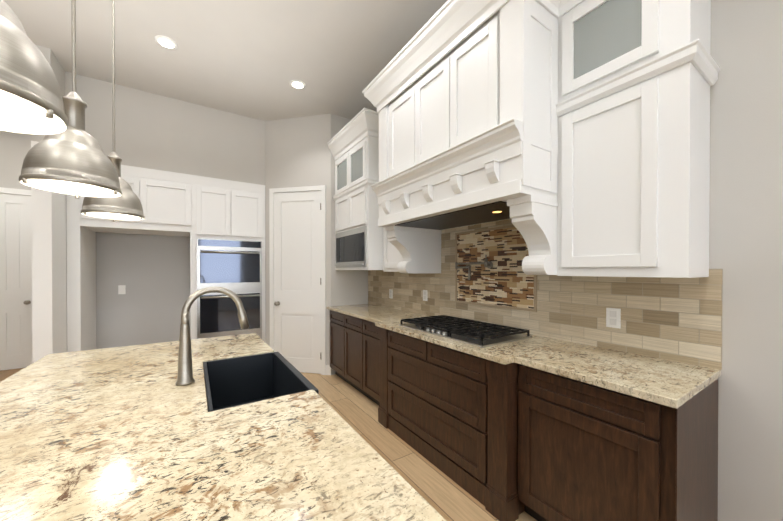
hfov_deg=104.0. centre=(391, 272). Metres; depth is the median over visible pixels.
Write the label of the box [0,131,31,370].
wall
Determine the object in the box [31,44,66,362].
wall
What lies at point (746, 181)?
wall
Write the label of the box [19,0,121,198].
pendant light
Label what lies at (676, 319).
tile backsplash
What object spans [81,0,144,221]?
pendant light
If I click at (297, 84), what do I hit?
recessed light
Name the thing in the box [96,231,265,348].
wall
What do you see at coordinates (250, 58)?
ceiling
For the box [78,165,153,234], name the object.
upper cabinet
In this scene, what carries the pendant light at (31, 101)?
hanging from the ceiling
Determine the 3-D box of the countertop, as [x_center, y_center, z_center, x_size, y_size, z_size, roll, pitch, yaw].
[0.322,0.471,2.727,0.713,0.034,3.489,0,0,-33]
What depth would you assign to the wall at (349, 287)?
4.15 m
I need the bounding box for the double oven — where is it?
[197,238,261,338]
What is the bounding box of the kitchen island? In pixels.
[0,286,445,520]
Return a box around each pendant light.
[0,0,67,134]
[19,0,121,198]
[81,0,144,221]
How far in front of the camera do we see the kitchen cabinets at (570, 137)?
1.68 m
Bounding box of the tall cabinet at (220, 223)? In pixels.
[190,175,265,341]
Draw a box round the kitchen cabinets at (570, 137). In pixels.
[327,0,720,520]
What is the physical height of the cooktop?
0.052 m
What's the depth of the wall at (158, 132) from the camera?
3.70 m
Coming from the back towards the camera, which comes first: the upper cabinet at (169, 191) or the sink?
the upper cabinet at (169, 191)
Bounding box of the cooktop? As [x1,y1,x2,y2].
[399,315,531,346]
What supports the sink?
in the kitchen island
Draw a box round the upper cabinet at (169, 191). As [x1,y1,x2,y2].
[146,168,189,236]
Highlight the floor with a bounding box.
[0,368,536,520]
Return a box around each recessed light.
[155,35,177,49]
[290,80,305,88]
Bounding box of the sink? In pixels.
[203,352,318,411]
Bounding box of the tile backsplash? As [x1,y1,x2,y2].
[368,219,722,369]
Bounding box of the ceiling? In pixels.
[3,0,447,120]
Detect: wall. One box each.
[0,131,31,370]
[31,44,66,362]
[65,71,264,184]
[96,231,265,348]
[265,114,330,374]
[331,114,367,374]
[709,0,782,520]
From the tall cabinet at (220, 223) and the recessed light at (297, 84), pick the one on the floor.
the tall cabinet at (220, 223)
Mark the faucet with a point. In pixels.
(185, 377)
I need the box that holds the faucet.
[176,286,248,385]
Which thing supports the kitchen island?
on the floor
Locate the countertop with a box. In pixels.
[327,304,720,408]
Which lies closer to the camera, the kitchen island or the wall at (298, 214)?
the kitchen island
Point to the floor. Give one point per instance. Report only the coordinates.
(444, 496)
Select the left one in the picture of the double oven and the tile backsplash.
the double oven
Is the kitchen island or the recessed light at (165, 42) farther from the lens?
the recessed light at (165, 42)

